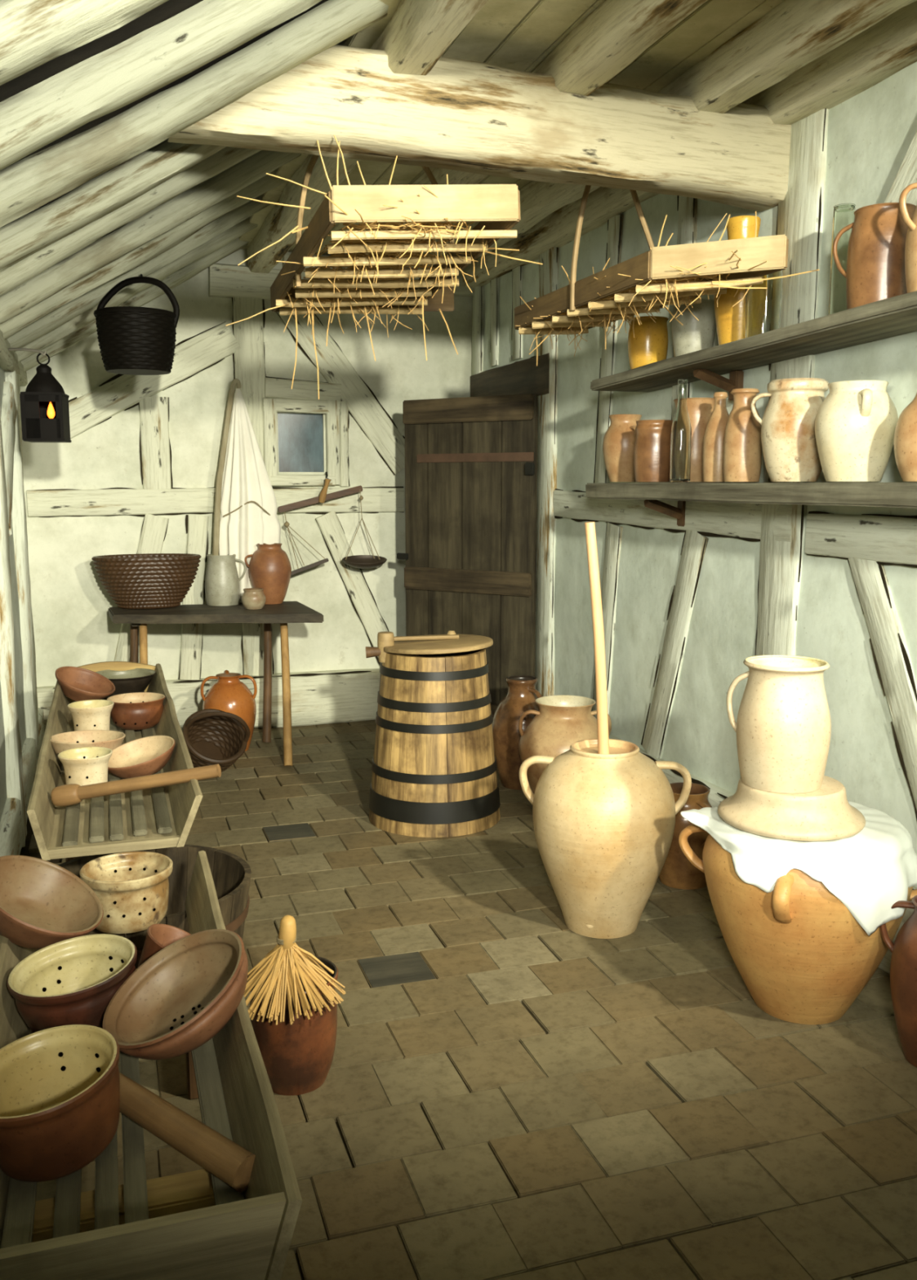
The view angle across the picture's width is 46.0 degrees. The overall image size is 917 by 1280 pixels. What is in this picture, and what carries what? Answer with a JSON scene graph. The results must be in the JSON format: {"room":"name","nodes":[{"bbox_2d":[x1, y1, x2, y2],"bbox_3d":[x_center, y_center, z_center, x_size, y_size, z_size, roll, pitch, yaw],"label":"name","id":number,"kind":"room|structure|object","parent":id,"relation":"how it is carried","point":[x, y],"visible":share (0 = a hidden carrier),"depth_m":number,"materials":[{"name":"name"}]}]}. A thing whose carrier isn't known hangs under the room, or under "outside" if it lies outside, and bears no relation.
{"room":"dairy room","nodes":[
{"label":"dairy room","id":0,"kind":"room"},
{"bbox_2d":[0,366,26,822],"bbox_3d":[-1.209,0.091,2.325,0.100,2.050,7.500,-3,9,-18],"label":"wall","id":1,"kind":"structure","parent":0,"point":[15,597],"depth_m":4.81,"materials":[{"name":"paint"}]},
{"bbox_2d":[0,381,17,536],"bbox_3d":[-1.927,-0.779,4.542,0.101,0.663,0.849,-3,9,-18],"label":"trim","id":2,"kind":"structure","parent":1,"relation":"attached to","point":[9,411],"depth_m":4.57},
{"bbox_2d":[0,410,26,847],"bbox_3d":[-1.760,-0.156,4.126,0.103,1.920,0.213,-3,9,-18],"label":"trim","id":3,"kind":"structure","parent":1,"relation":"attached to","point":[14,762],"depth_m":4.10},
{"bbox_2d":[4,370,38,763],"bbox_3d":[-2.102,-0.307,5.160,0.103,1.920,0.318,-3,9,-18],"label":"trim","id":4,"kind":"structure","parent":1,"relation":"attached to","point":[19,510],"depth_m":5.07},
{"bbox_2d":[0,707,44,856],"bbox_3d":[-1.195,0.946,2.534,0.110,0.217,7.050,-3,9,-18],"label":"trim","id":5,"kind":"structure","parent":1,"relation":"attached to","point":[11,828],"depth_m":4.13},
{"bbox_2d":[0,0,168,85],"bbox_3d":[-0.498,-1.217,1.890,1.258,0.818,0.144,-3,9,-18],"label":"trim","id":6,"kind":"structure","parent":1,"relation":"attached to","point":[33,33],"depth_m":1.82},
{"bbox_2d":[0,146,260,296],"bbox_3d":[-1.058,-1.462,3.594,1.262,0.819,0.111,-3,9,-18],"label":"trim","id":7,"kind":"structure","parent":1,"relation":"attached to","point":[33,265],"depth_m":3.55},
{"bbox_2d":[21,237,248,371],"bbox_3d":[-1.711,-1.769,5.606,1.287,0.837,0.124,-3,9,-18],"label":"trim","id":8,"kind":"structure","parent":1,"relation":"attached to","point":[184,273],"depth_m":5.59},
{"bbox_2d":[14,217,257,361],"bbox_3d":[-1.591,-1.697,5.208,1.259,0.816,0.117,-3,9,-18],"label":"trim","id":9,"kind":"structure","parent":1,"relation":"attached to","point":[232,233],"depth_m":5.19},
{"bbox_2d":[7,195,271,352],"bbox_3d":[-1.453,-1.636,4.807,1.259,0.808,0.129,-3,9,-17],"label":"trim","id":10,"kind":"structure","parent":1,"relation":"attached to","point":[77,306],"depth_m":4.77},
{"bbox_2d":[0,169,284,339],"bbox_3d":[-1.321,-1.594,4.433,1.286,0.834,0.142,-3,9,-18],"label":"trim","id":11,"kind":"structure","parent":1,"relation":"attached to","point":[159,245],"depth_m":4.39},
{"bbox_2d":[0,150,301,324],"bbox_3d":[-1.197,-1.535,4.040,1.274,0.830,0.127,-3,9,-17],"label":"trim","id":12,"kind":"structure","parent":1,"relation":"attached to","point":[184,206],"depth_m":4.00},
{"bbox_2d":[0,0,321,170],"bbox_3d":[-0.644,-1.284,2.359,1.274,0.823,0.135,-3,9,-18],"label":"rafter","id":13,"kind":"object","parent":1,"relation":"attached to","point":[117,77],"depth_m":2.31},
{"bbox_2d":[0,39,346,271],"bbox_3d":[-0.922,-1.414,3.216,1.278,0.826,0.133,-3,9,-17],"label":"trim","id":14,"kind":"structure","parent":1,"relation":"attached to","point":[109,191],"depth_m":3.14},
{"bbox_2d":[0,0,388,227],"bbox_3d":[-0.776,-1.347,2.767,1.277,0.825,0.126,-3,9,-19],"label":"rafter","id":15,"kind":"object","parent":1,"relation":"attached to","point":[42,177],"depth_m":2.74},
{"bbox_2d":[19,352,71,442],"bbox_3d":[-1.774,-1.041,4.632,0.172,0.376,0.168,-1,8,-10],"label":"lantern","id":16,"kind":"object","parent":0,"point":[44,402],"visible":1,"depth_m":4.57,"materials":[{"name":"black metal"}]},
{"bbox_2d":[0,0,346,236],"bbox_3d":[-0.636,-1.451,2.473,1.293,0.804,7.345,-3,9,-18],"label":"ceiling","id":17,"kind":"structure","parent":0,"point":[167,10],"depth_m":2.39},
{"bbox_2d":[20,248,472,687],"bbox_3d":[-1.106,-0.830,6.148,2.590,2.770,0.100,-3,9,-18],"label":"wall","id":18,"kind":"structure","parent":0,"point":[73,626],"depth_m":6.01,"materials":[{"name":"paint"}]},
{"bbox_2d":[26,487,215,517],"bbox_3d":[-1.765,-0.754,5.897,1.095,0.160,0.067,-4,9,-18],"label":"trim","id":19,"kind":"structure","parent":18,"relation":"attached to","point":[113,501],"depth_m":5.84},
{"bbox_2d":[114,513,168,662],"bbox_3d":[-1.768,-0.223,5.973,0.355,0.950,0.066,-3,9,-18],"label":"trim","id":20,"kind":"structure","parent":18,"relation":"attached to","point":[154,528],"depth_m":5.93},
{"bbox_2d":[68,321,240,438],"bbox_3d":[-1.678,-1.405,5.832,1.003,0.647,0.068,-3,9,-18],"label":"trim","id":21,"kind":"structure","parent":18,"relation":"attached to","point":[194,354],"depth_m":5.81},
{"bbox_2d":[138,396,173,488],"bbox_3d":[-1.654,-1.072,5.889,0.168,0.495,0.070,-3,9,-18],"label":"trim","id":22,"kind":"structure","parent":18,"relation":"attached to","point":[155,450],"depth_m":5.86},
{"bbox_2d":[177,514,208,679],"bbox_3d":[-1.489,-0.236,6.063,0.198,0.931,0.064,-3,9,-18],"label":"trim","id":23,"kind":"structure","parent":18,"relation":"attached to","point":[197,526],"depth_m":6.04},
{"bbox_2d":[36,668,380,730],"bbox_3d":[-1.091,0.351,6.242,2.530,0.319,0.148,-3,9,-18],"label":"trim","id":24,"kind":"structure","parent":18,"relation":"attached to","point":[344,695],"depth_m":6.26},
{"bbox_2d":[208,262,280,300],"bbox_3d":[-1.155,-1.953,5.924,0.420,0.178,0.125,-1,8,-18],"label":"trim","id":25,"kind":"structure","parent":18,"relation":"attached to","point":[225,281],"depth_m":5.85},
{"bbox_2d":[231,297,274,675],"bbox_3d":[-1.159,-0.875,6.080,0.184,2.220,0.068,-3,9,-18],"label":"trim","id":26,"kind":"structure","parent":18,"relation":"attached to","point":[249,365],"depth_m":5.97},
{"bbox_2d":[262,397,340,485],"bbox_3d":[-0.886,-1.116,6.106,0.435,0.484,0.103,-3,9,-18],"label":"window","id":27,"kind":"structure","parent":18,"relation":"in","point":[300,441],"depth_m":6.12,"materials":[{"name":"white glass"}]},
{"bbox_2d":[264,376,341,403],"bbox_3d":[-0.882,-1.407,6.097,0.432,0.147,0.095,-3,9,-17],"label":"trim","id":28,"kind":"structure","parent":18,"relation":"attached to","point":[275,388],"depth_m":6.05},
{"bbox_2d":[272,486,404,514],"bbox_3d":[-0.701,-0.808,6.243,0.785,0.157,0.066,-3,9,-18],"label":"trim","id":29,"kind":"structure","parent":18,"relation":"attached to","point":[375,499],"depth_m":6.24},
{"bbox_2d":[275,311,404,475],"bbox_3d":[-0.638,-1.462,6.168,0.838,1.029,0.069,-3,9,-18],"label":"trim","id":30,"kind":"structure","parent":18,"relation":"attached to","point":[363,406],"depth_m":6.15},
{"bbox_2d":[315,511,389,665],"bbox_3d":[-0.588,-0.288,6.354,0.506,0.951,0.066,-3,9,-18],"label":"trim","id":31,"kind":"structure","parent":18,"relation":"attached to","point":[361,597],"depth_m":6.31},
{"bbox_2d":[246,0,488,273],"bbox_3d":[0.022,-1.579,2.536,0.147,0.149,7.190,-3,9,-18],"label":"beam","id":32,"kind":"structure","parent":18,"relation":"attached to","point":[417,34],"depth_m":2.99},
{"bbox_2d":[341,0,707,268],"bbox_3d":[0.498,-1.602,2.690,0.133,0.150,7.190,-3,9,-18],"label":"trim","id":33,"kind":"structure","parent":18,"relation":"attached to","point":[610,38],"depth_m":2.90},
{"bbox_2d":[418,0,916,277],"bbox_3d":[0.934,-1.623,2.830,0.140,0.152,7.190,-3,9,-18],"label":"trim","id":34,"kind":"structure","parent":18,"relation":"attached to","point":[794,33],"depth_m":3.00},
{"bbox_2d":[514,185,819,365],"bbox_3d":[0.559,-1.339,3.657,0.416,0.692,1.558,-3,9,-21],"label":"rack","id":35,"kind":"object","parent":34,"relation":"hanging from","point":[655,278],"visible":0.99,"depth_m":3.37,"materials":[{"name":"wood"}]},
{"bbox_3d":[-0.756,-0.910,6.145,0.014,0.024,0.121,-3,9,-18],"label":"peg","id":36,"kind":"object","parent":18,"relation":"attached to","visible":0},
{"bbox_2d":[277,478,386,575],"bbox_3d":[-0.707,-0.631,6.099,0.611,0.557,0.171,-2,9,-15],"label":"balance scale","id":37,"kind":"object","parent":36,"relation":"hanging from","point":[363,562],"visible":1,"depth_m":6.10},
{"bbox_2d":[19,720,916,1279],"bbox_3d":[0.064,1.031,2.882,2.750,0.079,7.600,-3,9,-18],"label":"floor","id":38,"kind":"structure","parent":0,"point":[508,1091],"depth_m":2.56,"materials":[{"name":"tile"}]},
{"bbox_2d":[66,856,80,861],"bbox_3d":[-1.308,0.592,4.066,0.300,0.459,1.650,-3,9,-18],"label":"bench","id":39,"kind":"object","parent":38,"relation":"on","point":[68,858],"visible":0.02,"depth_m":3.32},
{"bbox_2d":[26,661,202,860],"bbox_3d":[-1.209,0.322,3.783,0.432,0.157,2.180,-3,9,-18],"label":"trough","id":40,"kind":"object","parent":39,"relation":"on","point":[159,817],"visible":0.61,"depth_m":3.02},
{"bbox_2d":[54,666,115,701],"bbox_3d":[-1.526,0.186,4.420,0.234,0.144,0.233,-6,10,-34],"label":"dish","id":41,"kind":"object","parent":40,"relation":"on","point":[77,684],"visible":0.94,"depth_m":4.47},
{"bbox_2d":[57,746,112,786],"bbox_3d":[-1.131,0.391,3.282,0.158,0.098,0.158,-3,9,-18],"label":"cup","id":42,"kind":"object","parent":40,"relation":"in","point":[83,766],"visible":0.94,"depth_m":3.24,"materials":[{"name":"beige ceramic"}]},
{"bbox_2d":[50,729,125,755],"bbox_3d":[-1.216,0.352,3.544,0.239,0.085,0.239,4,9,23],"label":"dish","id":43,"kind":"object","parent":40,"relation":"in","point":[111,740],"visible":0.62,"depth_m":3.59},
{"bbox_2d":[67,699,114,731],"bbox_3d":[-1.338,0.288,3.938,0.161,0.112,0.161,-3,9,-18],"label":"cup","id":44,"kind":"object","parent":40,"relation":"in","point":[91,714],"visible":0.92,"depth_m":3.89,"materials":[{"name":"beige ceramic"}]},
{"bbox_2d":[50,764,221,806],"bbox_3d":[-0.895,0.403,3.004,0.476,0.128,0.060,0,8,2],"label":"club","id":45,"kind":"object","parent":40,"relation":"on","point":[69,794],"visible":0.99,"depth_m":2.98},
{"bbox_2d":[106,692,165,729],"bbox_3d":[-1.210,0.271,4.062,0.212,0.111,0.212,1,8,8],"label":"bowl","id":46,"kind":"object","parent":40,"relation":"in","point":[135,710],"visible":0.94,"depth_m":4.00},
{"bbox_2d":[107,735,175,778],"bbox_3d":[-1.008,0.375,3.404,0.226,0.108,0.229,-2,8,-12],"label":"dish","id":47,"kind":"object","parent":40,"relation":"in","point":[145,756],"visible":0.91,"depth_m":3.46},
{"bbox_2d":[31,1168,215,1242],"bbox_3d":[-0.509,1.013,1.691,0.370,0.308,0.075,-3,9,-18],"label":"trestle","id":48,"kind":"object","parent":38,"relation":"on","point":[190,1190],"visible":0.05,"depth_m":1.66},
{"bbox_2d":[40,844,251,968],"bbox_3d":[-0.885,0.819,3.038,0.603,0.300,0.603,-3,9,-18],"label":"wooden tub","id":49,"kind":"object","parent":38,"relation":"on","point":[231,874],"visible":0.13,"depth_m":3.20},
{"bbox_2d":[0,850,302,1279],"bbox_3d":[-0.655,0.729,2.072,0.465,0.144,1.455,-3,9,-18],"label":"trough","id":50,"kind":"object","parent":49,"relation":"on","point":[247,1234],"visible":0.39,"depth_m":1.58,"materials":[{"name":"wood"}]},
{"bbox_2d":[0,855,103,949],"bbox_3d":[-0.908,0.575,2.357,0.244,0.185,0.278,2,8,13],"label":"bowl","id":51,"kind":"object","parent":50,"relation":"on","point":[43,904],"visible":0.95,"depth_m":2.42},
{"bbox_2d":[0,1024,119,1182],"bbox_3d":[-0.661,0.748,1.725,0.236,0.173,0.237,-1,8,-8],"label":"bowl","id":52,"kind":"object","parent":50,"relation":"in","point":[60,1086],"visible":1,"depth_m":1.72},
{"bbox_2d":[7,933,137,1032],"bbox_3d":[-0.758,0.700,2.132,0.242,0.157,0.243,-1,8,-4],"label":"bowl","id":53,"kind":"object","parent":50,"relation":"on","point":[74,980],"visible":0.82,"depth_m":2.17,"materials":[{"name":"red ceramic"}]},
{"bbox_2d":[79,851,173,933],"bbox_3d":[-0.813,0.623,2.655,0.218,0.139,0.217,-3,9,-18],"label":"strainer","id":54,"kind":"object","parent":50,"relation":"in","point":[131,888],"visible":0.9,"depth_m":2.60,"materials":[{"name":"ceramic"}]},
{"bbox_2d":[102,928,248,1060],"bbox_3d":[-0.528,0.667,2.013,0.270,0.188,0.287,-1,8,-6],"label":"colander","id":55,"kind":"object","parent":50,"relation":"on","point":[175,1002],"visible":0.97,"depth_m":2.07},
{"bbox_2d":[119,1072,255,1191],"bbox_3d":[-0.460,0.787,1.746,0.356,0.071,0.055,6,10,38],"label":"club","id":56,"kind":"object","parent":50,"relation":"in","point":[228,1161],"visible":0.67,"depth_m":1.70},
{"bbox_2d":[107,600,323,765],"bbox_3d":[-1.258,0.227,5.619,1.040,0.752,0.829,-3,9,-18],"label":"side table","id":57,"kind":"object","parent":38,"relation":"on","point":[287,611],"visible":0.82,"depth_m":5.55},
{"bbox_2d":[91,553,200,608],"bbox_3d":[-1.654,-0.312,5.755,0.561,0.274,0.358,-3,9,-18],"label":"basket","id":58,"kind":"object","parent":57,"relation":"on","point":[139,580],"visible":1,"depth_m":5.64,"materials":[{"name":"brown wicker"}]},
{"bbox_2d":[204,554,246,605],"bbox_3d":[-1.290,-0.331,5.902,0.193,0.273,0.186,5,10,30],"label":"jug","id":59,"kind":"object","parent":57,"relation":"on","point":[222,588],"visible":1,"depth_m":5.83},
{"bbox_2d":[212,378,240,555],"bbox_3d":[-1.272,-0.807,5.896,0.201,1.219,0.038,-3,9,-18],"label":"leaning stick","id":60,"kind":"object","parent":57,"relation":"on","point":[236,381],"visible":0.91,"depth_m":5.86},
{"bbox_2d":[218,386,280,603],"bbox_3d":[-1.170,-0.800,5.963,0.352,1.176,0.177,-3,9,-18],"label":"cloth","id":61,"kind":"object","parent":60,"relation":"hanging from","point":[248,506],"visible":0.8,"depth_m":5.91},
{"bbox_2d":[244,542,291,604],"bbox_3d":[-1.040,-0.367,5.961,0.231,0.328,0.230,6,10,34],"label":"storage jar","id":62,"kind":"object","parent":57,"relation":"on","point":[269,566],"visible":0.91,"depth_m":5.88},
{"bbox_2d":[182,708,249,771],"bbox_3d":[-1.185,0.487,5.209,0.314,0.331,0.311,-5,9,-29],"label":"wicker basket","id":63,"kind":"object","parent":38,"relation":"on","point":[212,736],"visible":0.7,"depth_m":5.27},
{"bbox_2d":[200,670,257,751],"bbox_3d":[-1.207,0.377,5.695,0.276,0.409,0.277,4,9,25],"label":"jar","id":64,"kind":"object","parent":38,"relation":"on","point":[228,694],"visible":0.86,"depth_m":5.61,"materials":[{"name":"orange ceramic"}]},
{"bbox_2d":[247,955,337,1095],"bbox_3d":[-0.387,0.909,2.540,0.210,0.265,0.209,4,9,23],"label":"pot","id":65,"kind":"object","parent":38,"relation":"on","point":[297,1057],"visible":0.44,"depth_m":2.46,"materials":[{"name":"red ceramic"}]},
{"bbox_2d":[244,915,345,1025],"bbox_3d":[-0.387,0.734,2.440,0.220,0.202,0.204,4,9,27],"label":"whisk","id":66,"kind":"object","parent":65,"relation":"on","point":[283,963],"visible":0.98,"depth_m":2.43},
{"bbox_2d":[365,630,500,837],"bbox_3d":[-0.108,0.354,4.513,0.569,0.795,0.556,-3,9,-18],"label":"butter churn","id":67,"kind":"object","parent":38,"relation":"on","point":[433,766],"visible":1,"depth_m":4.31,"materials":[{"name":"brown wood"}]},
{"bbox_2d":[492,675,542,790],"bbox_3d":[0.292,0.426,5.017,0.289,0.508,0.289,-2,9,-14],"label":"jar","id":68,"kind":"object","parent":38,"relation":"on","point":[521,696],"visible":0.69,"depth_m":4.92,"materials":[{"name":"brown ceramic"}]},
{"bbox_2d":[518,694,611,793],"bbox_3d":[0.454,0.497,4.623,0.392,0.481,0.391,-3,9,-18],"label":"jar","id":69,"kind":"object","parent":38,"relation":"on","point":[561,721],"visible":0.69,"depth_m":4.50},
{"bbox_2d":[519,738,691,938],"bbox_3d":[0.456,0.621,3.414,0.448,0.584,0.449,-6,10,-36],"label":"jar","id":70,"kind":"object","parent":38,"relation":"on","point":[603,824],"visible":0.98,"depth_m":3.26,"materials":[{"name":"ceramic"}]},
{"bbox_2d":[584,521,608,754],"bbox_3d":[0.423,0.002,3.292,0.094,0.723,0.035,-3,9,-18],"label":"pole","id":71,"kind":"object","parent":70,"relation":"on","point":[590,535],"visible":0.94,"depth_m":3.28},
{"bbox_2d":[658,782,711,889],"bbox_3d":[0.797,0.690,3.791,0.216,0.338,0.253,1,8,10],"label":"jar","id":72,"kind":"object","parent":38,"relation":"on","point":[677,872],"visible":0.34,"depth_m":3.73,"materials":[{"name":"brown ceramic"}]},
{"bbox_2d":[678,823,916,1024],"bbox_3d":[0.939,0.734,2.898,0.567,0.509,0.532,-3,9,-18],"label":"crock","id":73,"kind":"object","parent":38,"relation":"on","point":[800,953],"visible":0.54,"depth_m":2.72,"materials":[{"name":"ceramic"}]},
{"bbox_2d":[680,800,916,936],"bbox_3d":[0.927,0.582,2.859,0.542,0.220,0.538,-3,9,-21],"label":"cloth","id":74,"kind":"object","parent":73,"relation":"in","point":[869,870],"visible":0.56,"depth_m":2.65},
{"bbox_2d":[717,775,865,840],"bbox_3d":[0.871,0.421,2.832,0.372,0.098,0.373,-3,9,-18],"label":"bowl","id":75,"kind":"object","parent":74,"relation":"on","point":[825,813],"visible":0.88,"depth_m":2.71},
{"bbox_2d":[726,654,831,793],"bbox_3d":[0.840,0.213,2.796,0.240,0.321,0.235,-3,9,-18],"label":"jug","id":76,"kind":"object","parent":75,"relation":"on","point":[782,727],"visible":1,"depth_m":2.71,"materials":[{"name":"beige ceramic"}]},
{"bbox_2d":[879,895,916,1067],"bbox_3d":[1.157,0.829,2.613,0.210,0.403,0.212,-3,9,-18],"label":"jar","id":77,"kind":"object","parent":38,"relation":"on","point":[903,966],"visible":0.94,"depth_m":2.59,"materials":[{"name":"red ceramic"}]},
{"bbox_2d":[239,0,784,255],"bbox_3d":[0.628,-1.686,2.726,1.536,0.036,7.500,-3,9,-18],"label":"ceiling","id":78,"kind":"structure","parent":0,"point":[518,35],"depth_m":3.12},
{"bbox_2d":[483,62,916,887],"bbox_3d":[1.271,-0.392,3.073,0.102,2.790,7.500,-3,9,-18],"label":"wall","id":79,"kind":"structure","parent":0,"point":[870,134],"depth_m":3.94,"materials":[{"name":"paint"}]},
{"bbox_2d":[396,393,537,716],"bbox_3d":[0.028,-0.360,5.738,0.864,1.820,0.058,5,10,33],"label":"door","id":80,"kind":"structure","parent":79,"relation":"in","point":[471,462],"depth_m":5.67,"materials":[{"name":"brown wood"}]},
{"bbox_2d":[167,44,791,211],"bbox_3d":[0.125,-1.537,3.214,1.911,0.288,0.210,-1,8,-18],"label":"ceiling beam","id":81,"kind":"structure","parent":79,"relation":"attached to","point":[461,115],"depth_m":3.14,"materials":[{"name":"wood"}]},
{"bbox_2d":[225,134,542,399],"bbox_3d":[-0.297,-1.250,3.518,0.916,0.870,1.313,-4,9,-24],"label":"rack","id":82,"kind":"object","parent":81,"relation":"hanging from","point":[368,284],"visible":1,"depth_m":3.27,"materials":[{"name":"wood"}]},
{"bbox_2d":[470,352,549,396],"bbox_3d":[0.298,-1.387,5.839,0.097,0.218,1.180,-3,9,-18],"label":"trim","id":83,"kind":"structure","parent":79,"relation":"attached to","point":[523,376],"depth_m":5.69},
{"bbox_2d":[534,247,559,697],"bbox_3d":[0.463,-0.774,5.419,0.088,2.270,0.210,-3,9,-18],"label":"trim","id":84,"kind":"structure","parent":79,"relation":"attached to","point":[548,270],"depth_m":5.39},
{"bbox_2d":[591,522,622,719],"bbox_3d":[0.680,-0.050,4.855,0.056,0.958,0.252,-3,9,-18],"label":"trim","id":85,"kind":"structure","parent":79,"relation":"attached to","point":[613,532],"depth_m":4.79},
{"bbox_2d":[593,213,623,483],"bbox_3d":[0.669,-1.233,4.720,0.058,1.171,0.237,-3,9,-18],"label":"trim","id":86,"kind":"structure","parent":79,"relation":"attached to","point":[615,224],"depth_m":4.71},
{"bbox_2d":[553,488,791,542],"bbox_3d":[0.801,-0.527,4.413,0.068,0.154,1.950,-3,10,-18],"label":"trim","id":87,"kind":"structure","parent":79,"relation":"attached to","point":[741,521],"depth_m":4.11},
{"bbox_2d":[640,529,708,759],"bbox_3d":[0.867,0.033,4.291,0.058,0.990,0.472,-3,9,-18],"label":"trim","id":88,"kind":"structure","parent":79,"relation":"attached to","point":[694,545],"depth_m":4.25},
{"bbox_2d":[671,195,697,420],"bbox_3d":[0.868,-1.144,4.109,0.059,1.160,0.138,-3,9,-21],"label":"trim","id":89,"kind":"structure","parent":79,"relation":"attached to","point":[686,206],"depth_m":4.04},
{"bbox_2d":[462,0,916,288],"bbox_3d":[1.181,-1.622,2.912,0.137,0.158,7.190,-3,9,-18],"label":"trim","id":90,"kind":"structure","parent":79,"relation":"attached to","point":[889,46],"depth_m":3.24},
{"bbox_2d":[585,482,916,526],"bbox_3d":[1.070,-0.379,3.168,0.251,0.167,2.800,-3,9,-18],"label":"wall shelf","id":91,"kind":"object","parent":79,"relation":"attached to","point":[891,495],"visible":0.99,"depth_m":3.27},
{"bbox_2d":[602,413,641,481],"bbox_3d":[0.668,-0.770,4.343,0.175,0.265,0.179,4,9,27],"label":"storage jar","id":92,"kind":"object","parent":91,"relation":"on","point":[619,439],"visible":0.73,"depth_m":4.28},
{"bbox_2d":[633,419,672,481],"bbox_3d":[0.731,-0.704,4.030,0.153,0.225,0.152,-3,9,-18],"label":"storage jar","id":93,"kind":"object","parent":91,"relation":"on","point":[651,449],"visible":0.82,"depth_m":3.97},
{"bbox_2d":[669,379,691,482],"bbox_3d":[0.784,-0.733,3.798,0.073,0.357,0.073,-3,9,-18],"label":"glass bottle","id":94,"kind":"object","parent":91,"relation":"on","point":[681,428],"visible":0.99,"depth_m":3.78,"materials":[{"name":"clear"}]},
{"bbox_2d":[673,397,714,481],"bbox_3d":[0.876,-0.724,3.926,0.198,0.295,0.165,-3,9,-18],"label":"storage jar","id":95,"kind":"object","parent":91,"relation":"on","point":[700,410],"visible":0.3,"depth_m":3.84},
{"bbox_2d":[702,391,728,481],"bbox_3d":[0.886,-0.689,3.668,0.106,0.299,0.106,-3,9,-18],"label":"bottle","id":96,"kind":"object","parent":91,"relation":"on","point":[713,437],"visible":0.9,"depth_m":3.63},
{"bbox_2d":[723,388,761,481],"bbox_3d":[0.924,-0.663,3.504,0.121,0.295,0.120,-2,9,-14],"label":"jug","id":97,"kind":"object","parent":91,"relation":"on","point":[742,446],"visible":0.93,"depth_m":3.46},
{"bbox_2d":[750,377,828,481],"bbox_3d":[1.014,-0.630,3.262,0.213,0.301,0.201,-3,9,-18],"label":"jug","id":98,"kind":"object","parent":91,"relation":"on","point":[788,437],"visible":0.91,"depth_m":3.19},
{"bbox_2d":[814,380,897,481],"bbox_3d":[1.110,-0.578,3.008,0.219,0.271,0.230,-3,9,-18],"label":"storage jar","id":99,"kind":"object","parent":91,"relation":"on","point":[855,423],"visible":0.98,"depth_m":2.94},
{"bbox_2d":[893,392,916,481],"bbox_3d":[1.192,-0.563,2.741,0.156,0.318,0.156,-3,9,-18],"label":"storage jar","id":100,"kind":"object","parent":91,"relation":"on","point":[904,442],"visible":1,"depth_m":2.72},
{"bbox_2d":[590,290,916,400],"bbox_3d":[1.070,-0.832,3.065,0.268,0.195,2.730,-3,9,-18],"label":"wall shelf","id":101,"kind":"object","parent":79,"relation":"attached to","point":[895,316],"visible":0.96,"depth_m":3.25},
{"bbox_2d":[627,315,668,369],"bbox_3d":[0.721,-1.119,4.115,0.152,0.203,0.152,-3,9,-18],"label":"glazed pot","id":102,"kind":"object","parent":101,"relation":"on","point":[649,344],"visible":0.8,"depth_m":4.05,"materials":[{"name":"yellow ceramic"}]},
{"bbox_2d":[671,297,715,356],"bbox_3d":[0.830,-1.087,3.816,0.159,0.208,0.160,-3,9,-18],"label":"glazed pot","id":103,"kind":"object","parent":101,"relation":"on","point":[694,335],"visible":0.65,"depth_m":3.75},
{"bbox_2d":[713,215,760,345],"bbox_3d":[0.927,-1.161,3.538,0.171,0.418,0.172,-6,10,-37],"label":"glazed pot","id":104,"kind":"object","parent":101,"relation":"on","point":[730,320],"visible":0.4,"depth_m":3.49,"materials":[{"name":"yellow ceramic"}]},
{"bbox_2d":[744,270,782,337],"bbox_3d":[0.946,-1.054,3.348,0.112,0.252,0.112,-3,9,-18],"label":"glass jar","id":105,"kind":"object","parent":101,"relation":"on","point":[762,307],"visible":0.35,"depth_m":3.31,"materials":[{"name":"white"}]},
{"bbox_2d":[827,203,855,315],"bbox_3d":[1.091,-1.056,3.077,0.061,0.346,0.061,-3,9,-18],"label":"glass bottle","id":106,"kind":"object","parent":101,"relation":"on","point":[843,215],"visible":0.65,"depth_m":3.05,"materials":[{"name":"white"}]},
{"bbox_2d":[831,202,915,309],"bbox_3d":[1.122,-1.006,2.871,0.192,0.265,0.179,-3,9,-18],"label":"jug","id":107,"kind":"object","parent":101,"relation":"on","point":[874,272],"visible":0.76,"depth_m":2.80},
{"bbox_2d":[898,178,916,293],"bbox_3d":[1.173,-0.993,2.663,0.169,0.288,0.150,3,9,22],"label":"mug","id":108,"kind":"object","parent":101,"relation":"on","point":[910,246],"visible":0.94,"depth_m":2.64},
{"bbox_2d":[608,733,916,973],"bbox_3d":[1.370,0.870,2.779,0.114,0.300,6.140,-3,9,-18],"label":"trim","id":109,"kind":"structure","parent":79,"relation":"attached to","point":[717,794],"depth_m":3.96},
{"bbox_2d":[754,108,828,656],"bbox_3d":[1.083,-0.515,3.536,0.068,2.240,0.242,-3,10,-18],"label":"trim","id":110,"kind":"structure","parent":79,"relation":"attached to","point":[800,214],"depth_m":3.43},
{"bbox_2d":[804,511,916,567],"bbox_3d":[1.426,-0.207,2.524,0.067,0.155,1.920,-3,9,-18],"label":"trim","id":111,"kind":"structure","parent":79,"relation":"attached to","point":[883,539],"depth_m":3.15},
{"bbox_2d":[847,557,916,819],"bbox_3d":[1.281,0.225,3.038,0.057,0.976,0.582,-3,9,-18],"label":"trim","id":112,"kind":"structure","parent":79,"relation":"attached to","point":[874,594],"depth_m":3.08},
{"bbox_3d":[-1.405,-1.610,4.780,0.009,0.060,0.117,-3,9,-18],"label":"hook","id":113,"kind":"object","parent":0,"visible":0},
{"bbox_2d":[93,276,179,375],"bbox_3d":[-1.411,-1.388,4.752,0.368,0.408,0.356,0,8,-3],"label":"basket","id":114,"kind":"object","parent":113,"relation":"hanging from","point":[132,340],"visible":1,"depth_m":4.64,"materials":[{"name":"black wicker"}]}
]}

